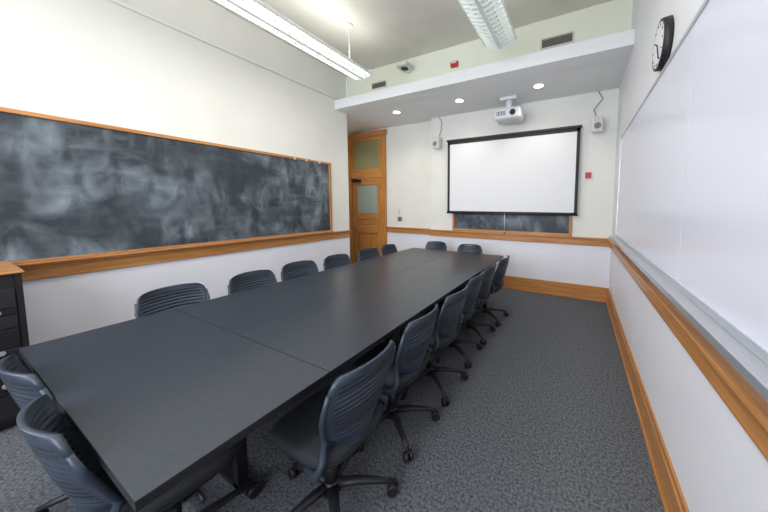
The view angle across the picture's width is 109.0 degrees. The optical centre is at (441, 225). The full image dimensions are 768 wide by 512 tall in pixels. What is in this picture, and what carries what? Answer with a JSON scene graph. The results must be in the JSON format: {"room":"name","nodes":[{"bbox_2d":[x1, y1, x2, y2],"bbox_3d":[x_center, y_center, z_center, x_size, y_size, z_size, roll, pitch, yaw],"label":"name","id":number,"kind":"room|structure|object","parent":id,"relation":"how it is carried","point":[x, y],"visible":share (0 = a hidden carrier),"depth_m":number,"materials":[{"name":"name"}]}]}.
{"room":"seminar room","nodes":[
{"label":"seminar room","id":0,"kind":"room"},
{"bbox_2d":[0,0,349,344],"bbox_3d":[-3.113,-0.679,2.823,0.150,3.900,5.490,2,5,27],"label":"wall","id":1,"kind":"structure","parent":0,"point":[106,62],"depth_m":2.88,"materials":[{"name":"paint"}]},
{"bbox_2d":[0,107,332,266],"bbox_3d":[-3.031,-0.343,2.764,0.075,1.240,4.705,2,5,27],"label":"chalkboard","id":2,"kind":"object","parent":1,"relation":"attached to","point":[68,186],"visible":1,"depth_m":2.70,"materials":[{"name":"stone"}]},
{"bbox_2d":[19,230,350,280],"bbox_3d":[-3.026,0.337,2.854,0.055,0.130,5.490,2,5,27],"label":"trim","id":3,"kind":"structure","parent":1,"relation":"attached to","point":[39,271],"depth_m":2.84,"materials":[{"name":"brown wood"}]},
{"bbox_2d":[108,0,335,98],"bbox_3d":[-3.090,-2.126,2.542,0.035,0.050,5.200,2,5,27],"label":"rail","id":4,"kind":"object","parent":1,"relation":"attached to","point":[122,3],"visible":1,"depth_m":3.18,"materials":[{"name":"paint"}]},
{"bbox_2d":[0,288,663,511],"bbox_3d":[-1.428,1.343,2.710,6.110,0.100,6.850,2,5,27],"label":"floor","id":5,"kind":"structure","parent":0,"point":[544,418],"depth_m":1.72,"materials":[{"name":"carpet"}]},
{"bbox_2d":[0,261,32,430],"bbox_3d":[-3.245,0.838,1.630,0.655,1.056,0.790,2,5,27],"label":"base cabinet","id":6,"kind":"object","parent":5,"relation":"on","point":[14,335],"visible":0.56,"depth_m":1.78,"materials":[{"name":"black metal"}]},
{"bbox_2d":[0,354,68,511],"bbox_3d":[-1.629,0.969,1.384,0.631,0.845,0.633,2,5,25],"label":"office chair","id":7,"kind":"object","parent":5,"relation":"on","point":[23,386],"visible":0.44,"depth_m":1.06,"materials":[{"name":"plastic"}]},
{"bbox_2d":[16,394,260,511],"bbox_3d":[-1.116,0.992,1.113,0.631,0.845,0.633,3,5,30],"label":"office chair","id":8,"kind":"object","parent":5,"relation":"on","point":[62,453],"visible":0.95,"depth_m":0.90,"materials":[{"name":"plastic"}]},
{"bbox_2d":[134,283,209,317],"bbox_3d":[-1.889,0.918,2.042,0.633,0.845,0.631,2,5,27],"label":"office chair","id":9,"kind":"object","parent":5,"relation":"on","point":[162,299],"visible":0.31,"depth_m":2.13,"materials":[{"name":"plastic"}]},
{"bbox_2d":[228,270,276,294],"bbox_3d":[-1.591,0.883,2.518,0.633,0.845,0.631,2,5,25],"label":"office chair","id":10,"kind":"object","parent":5,"relation":"on","point":[249,280],"visible":0.27,"depth_m":2.61,"materials":[{"name":"plastic"}]},
{"bbox_2d":[19,248,503,511],"bbox_3d":[-0.641,0.920,2.767,1.606,0.740,3.796,2,5,27],"label":"conference table","id":11,"kind":"object","parent":5,"relation":"on","point":[156,398],"visible":0.84,"depth_m":1.34,"materials":[{"name":"black laminate"}]},
{"bbox_2d":[281,260,318,280],"bbox_3d":[-1.396,0.850,2.966,0.633,0.845,0.631,3,5,30],"label":"office chair","id":12,"kind":"object","parent":5,"relation":"on","point":[296,269],"visible":0.34,"depth_m":3.09,"materials":[{"name":"plastic"}]},
{"bbox_2d":[270,340,397,511],"bbox_3d":[-0.555,0.977,1.333,0.633,0.845,0.631,2,5,27],"label":"office chair","id":13,"kind":"object","parent":5,"relation":"on","point":[323,432],"visible":1,"depth_m":1.18,"materials":[{"name":"plastic"}]},
{"bbox_2d":[323,254,350,269],"bbox_3d":[-1.129,0.818,3.402,0.633,0.845,0.631,2,5,27],"label":"office chair","id":14,"kind":"object","parent":5,"relation":"on","point":[337,260],"visible":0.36,"depth_m":3.52,"materials":[{"name":"plastic"}]},
{"bbox_2d":[358,248,379,261],"bbox_3d":[-0.858,0.782,3.891,0.633,0.845,0.631,3,5,29],"label":"office chair","id":15,"kind":"object","parent":5,"relation":"on","point":[368,253],"visible":0.25,"depth_m":4.03,"materials":[{"name":"plastic"}]},
{"bbox_2d":[381,244,397,255],"bbox_3d":[-0.631,0.749,4.336,0.633,0.845,0.631,2,5,23],"label":"office chair","id":16,"kind":"object","parent":5,"relation":"on","point":[386,249],"visible":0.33,"depth_m":4.46,"materials":[{"name":"fabric"}]},
{"bbox_2d":[352,304,439,463],"bbox_3d":[-0.342,0.941,1.818,0.633,0.845,0.631,2,5,26],"label":"office chair","id":17,"kind":"object","parent":5,"relation":"on","point":[411,358],"visible":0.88,"depth_m":1.64,"materials":[{"name":"plastic"}]},
{"bbox_2d":[397,285,467,406],"bbox_3d":[-0.102,0.908,2.267,0.633,0.845,0.631,3,5,29],"label":"office chair","id":18,"kind":"object","parent":5,"relation":"on","point":[446,328],"visible":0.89,"depth_m":2.08,"materials":[{"name":"plastic"}]},
{"bbox_2d":[425,241,446,250],"bbox_3d":[-0.213,0.729,4.628,0.631,0.845,0.633,3,5,29],"label":"office chair","id":19,"kind":"object","parent":5,"relation":"on","point":[437,245],"visible":0.28,"depth_m":4.86,"materials":[{"name":"plastic"}]},
{"bbox_2d":[427,271,482,368],"bbox_3d":[0.098,0.874,2.725,0.633,0.845,0.631,2,5,25],"label":"office chair","id":20,"kind":"object","parent":5,"relation":"on","point":[474,284],"visible":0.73,"depth_m":2.55,"materials":[{"name":"plastic"}]},
{"bbox_2d":[457,244,481,286],"bbox_3d":[0.372,0.756,4.298,0.631,0.845,0.633,2,5,24],"label":"office chair","id":21,"kind":"object","parent":5,"relation":"on","point":[470,248],"visible":0.25,"depth_m":4.53,"materials":[{"name":"plastic"}]},
{"bbox_2d":[451,262,495,344],"bbox_3d":[0.311,0.843,3.143,0.633,0.845,0.631,2,5,27],"label":"office chair","id":22,"kind":"object","parent":5,"relation":"on","point":[488,274],"visible":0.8,"depth_m":2.96,"materials":[{"name":"plastic"}]},
{"bbox_2d":[467,255,509,326],"bbox_3d":[0.573,0.810,3.592,0.633,0.845,0.631,3,5,29],"label":"office chair","id":23,"kind":"object","parent":5,"relation":"on","point":[498,279],"visible":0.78,"depth_m":3.39,"materials":[{"name":"plastic"}]},
{"bbox_2d":[347,121,430,250],"bbox_3d":[-1.370,-0.590,6.306,2.820,3.210,0.150,2,5,27],"label":"wall","id":24,"kind":"structure","parent":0,"point":[408,147],"depth_m":5.86,"materials":[{"name":"white paint"}]},
{"bbox_2d":[347,129,386,262],"bbox_3d":[-1.786,-0.574,6.339,1.190,3.170,0.169,2,5,27],"label":"door","id":25,"kind":"structure","parent":24,"relation":"in","point":[367,176],"depth_m":6.37,"materials":[{"name":"brown wood"}]},
{"bbox_2d":[386,226,429,234],"bbox_3d":[-0.711,0.115,5.907,1.230,0.130,0.055,2,5,27],"label":"trim back alcove","id":26,"kind":"structure","parent":24,"relation":"attached to","point":[426,231],"depth_m":5.92,"materials":[{"name":"brown wood"}]},
{"bbox_2d":[209,0,612,79],"bbox_3d":[-1.058,-2.584,1.614,4.760,0.100,5.750,2,5,27],"label":"ceiling","id":27,"kind":"structure","parent":0,"point":[383,32],"depth_m":3.53,"materials":[{"name":"paint"}]},
{"bbox_2d":[213,0,371,79],"bbox_3d":[-1.996,-2.276,2.159,0.322,0.605,3.842,2,5,27],"label":"pendant lamp","id":28,"kind":"object","parent":27,"relation":"hanging from","point":[267,18],"visible":1,"depth_m":2.92,"materials":[{"name":"white metal"}]},
{"bbox_2d":[457,0,516,49],"bbox_3d":[-0.215,-2.187,1.298,0.362,0.637,3.912,2,5,27],"label":"pendant lamp","id":29,"kind":"object","parent":27,"relation":"hanging from","point":[495,33],"visible":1,"depth_m":2.67,"materials":[{"name":"white metal"}]},
{"bbox_2d":[335,29,634,133],"bbox_3d":[-0.236,-2.158,4.769,5.810,0.160,1.350,2,5,27],"label":"soffit","id":30,"kind":"structure","parent":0,"point":[597,64],"depth_m":3.92,"materials":[{"name":"paint"}]},
{"bbox_2d":[454,98,464,102],"bbox_3d":[0.295,-2.044,4.422,0.170,0.010,0.170,2,5,27],"label":"recessed light","id":31,"kind":"object","parent":30,"relation":"attached to","point":[459,100],"visible":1,"depth_m":4.41,"materials":[{"name":"white plastic"}]},
{"bbox_2d":[494,95,523,124],"bbox_3d":[1.092,-1.862,4.349,0.420,0.355,0.332,2,5,27],"label":"projector","id":32,"kind":"object","parent":30,"relation":"hanging from","point":[510,114],"visible":1,"depth_m":4.26,"materials":[{"name":"white plastic"}]},
{"bbox_2d":[532,83,544,88],"bbox_3d":[1.392,-1.998,3.867,0.170,0.010,0.170,2,5,27],"label":"recessed light","id":33,"kind":"object","parent":30,"relation":"attached to","point":[537,85],"visible":1,"depth_m":3.84,"materials":[{"name":"white plastic"}]},
{"bbox_2d":[347,0,632,96],"bbox_3d":[0.220,-2.420,4.152,4.460,0.600,0.100,2,5,27],"label":"wall","id":34,"kind":"structure","parent":0,"point":[615,16],"depth_m":3.69,"materials":[{"name":"paint"}]},
{"bbox_2d":[371,80,386,89],"bbox_3d":[-1.100,-2.471,4.753,0.340,0.120,0.019,2,5,27],"label":"air vent","id":35,"kind":"object","parent":34,"relation":"in","point":[381,84],"visible":1,"depth_m":4.75,"materials":[{"name":"grey plastic"}]},
{"bbox_2d":[396,61,413,73],"bbox_3d":[-0.588,-2.575,4.361,0.220,0.130,0.240,2,5,27],"label":"security camera","id":36,"kind":"object","parent":34,"relation":"attached to","point":[405,66],"visible":1,"depth_m":4.31,"materials":[{"name":"grey plastic"}]},
{"bbox_2d":[450,60,457,67],"bbox_3d":[0.196,-2.435,4.082,0.120,0.080,0.045,2,5,27],"label":"fire alarm horn","id":37,"kind":"object","parent":34,"relation":"attached to","point":[453,64],"visible":1,"depth_m":4.07,"materials":[{"name":"red plastic"}]},
{"bbox_2d":[540,30,574,49],"bbox_3d":[1.476,-2.362,3.449,0.400,0.140,0.019,2,5,27],"label":"air vent","id":38,"kind":"object","parent":34,"relation":"in","point":[568,37],"visible":1,"depth_m":3.44,"materials":[{"name":"grey plastic"}]},
{"bbox_2d":[431,88,618,287],"bbox_3d":[1.255,-0.472,4.899,3.140,3.210,0.290,2,5,27],"label":"wall","id":39,"kind":"structure","parent":0,"point":[565,263],"depth_m":4.37,"materials":[{"name":"paint"}]},
{"bbox_2d":[432,117,441,148],"bbox_3d":[-0.081,-1.793,5.206,0.140,0.627,0.200,2,5,27],"label":"loudspeaker","id":40,"kind":"object","parent":39,"relation":"attached to","point":[436,141],"visible":1,"depth_m":5.14,"materials":[{"name":"white plastic"}]},
{"bbox_2d":[452,213,571,236],"bbox_3d":[1.157,-0.477,4.760,2.100,1.240,0.045,2,5,27],"label":"chalkboard","id":41,"kind":"object","parent":39,"relation":"attached to","point":[550,225],"visible":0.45,"depth_m":4.73,"materials":[{"name":"stone"}]},
{"bbox_2d":[447,125,581,233],"bbox_3d":[1.135,-0.712,4.709,2.280,1.724,0.124,2,5,27],"label":"projection screen","id":42,"kind":"object","parent":39,"relation":"attached to","point":[533,172],"visible":1,"depth_m":4.58,"materials":[{"name":"white fabric"}]},
{"bbox_2d":[429,229,609,246],"bbox_3d":[1.165,0.207,4.801,3.160,0.130,0.055,2,5,27],"label":"trim","id":43,"kind":"structure","parent":39,"relation":"attached to","point":[588,241],"depth_m":4.65,"materials":[{"name":"brown wood"}]},
{"bbox_2d":[479,274,607,302],"bbox_3d":[1.167,1.024,4.874,3.160,0.230,0.030,2,5,27],"label":"baseboard","id":44,"kind":"structure","parent":39,"relation":"attached to","point":[585,292],"depth_m":4.49,"materials":[{"name":"brown wood"}]},
{"bbox_2d":[581,172,590,179],"bbox_3d":[2.248,-0.770,4.188,0.130,0.120,0.035,2,5,27],"label":"fire alarm strobe","id":45,"kind":"object","parent":39,"relation":"attached to","point":[585,175],"visible":1,"depth_m":4.18,"materials":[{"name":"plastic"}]},
{"bbox_2d":[592,91,603,132],"bbox_3d":[2.317,-1.691,3.992,0.140,0.627,0.200,2,5,27],"label":"loudspeaker","id":46,"kind":"object","parent":39,"relation":"attached to","point":[597,121],"visible":1,"depth_m":3.93,"materials":[{"name":"white plastic"}]},
{"bbox_2d":[609,0,767,511],"bbox_3d":[1.271,-0.543,1.280,0.150,3.900,6.700,2,5,27],"label":"wall","id":47,"kind":"structure","parent":0,"point":[717,466],"depth_m":1.34,"materials":[{"name":"paint"}]},
{"bbox_2d":[606,288,688,511],"bbox_3d":[1.118,1.293,1.331,0.030,0.230,6.410,2,5,27],"label":"baseboard","id":48,"kind":"structure","parent":47,"relation":"attached to","point":[672,498],"depth_m":1.65,"materials":[{"name":"brown wood"}]},
{"bbox_2d":[652,15,674,71],"bbox_3d":[1.410,-1.153,1.727,0.052,0.304,0.304,2,5,27],"label":"clock","id":49,"kind":"object","parent":47,"relation":"attached to","point":[663,42],"visible":0.98,"depth_m":1.65,"materials":[{"name":"black plastic"}]},
{"bbox_2d":[607,238,767,461],"bbox_3d":[1.110,0.474,1.275,0.055,0.130,6.410,2,5,27],"label":"trim","id":50,"kind":"structure","parent":47,"relation":"attached to","point":[744,402],"depth_m":0.91,"materials":[{"name":"brown wood"}]},
{"bbox_2d":[609,0,767,402],"bbox_3d":[1.132,-0.316,1.290,0.090,1.275,4.920,2,5,27],"label":"whiteboard","id":51,"kind":"object","parent":47,"relation":"attached to","point":[692,196],"visible":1,"depth_m":1.02,"materials":[{"name":"white ceramic"}]}
]}

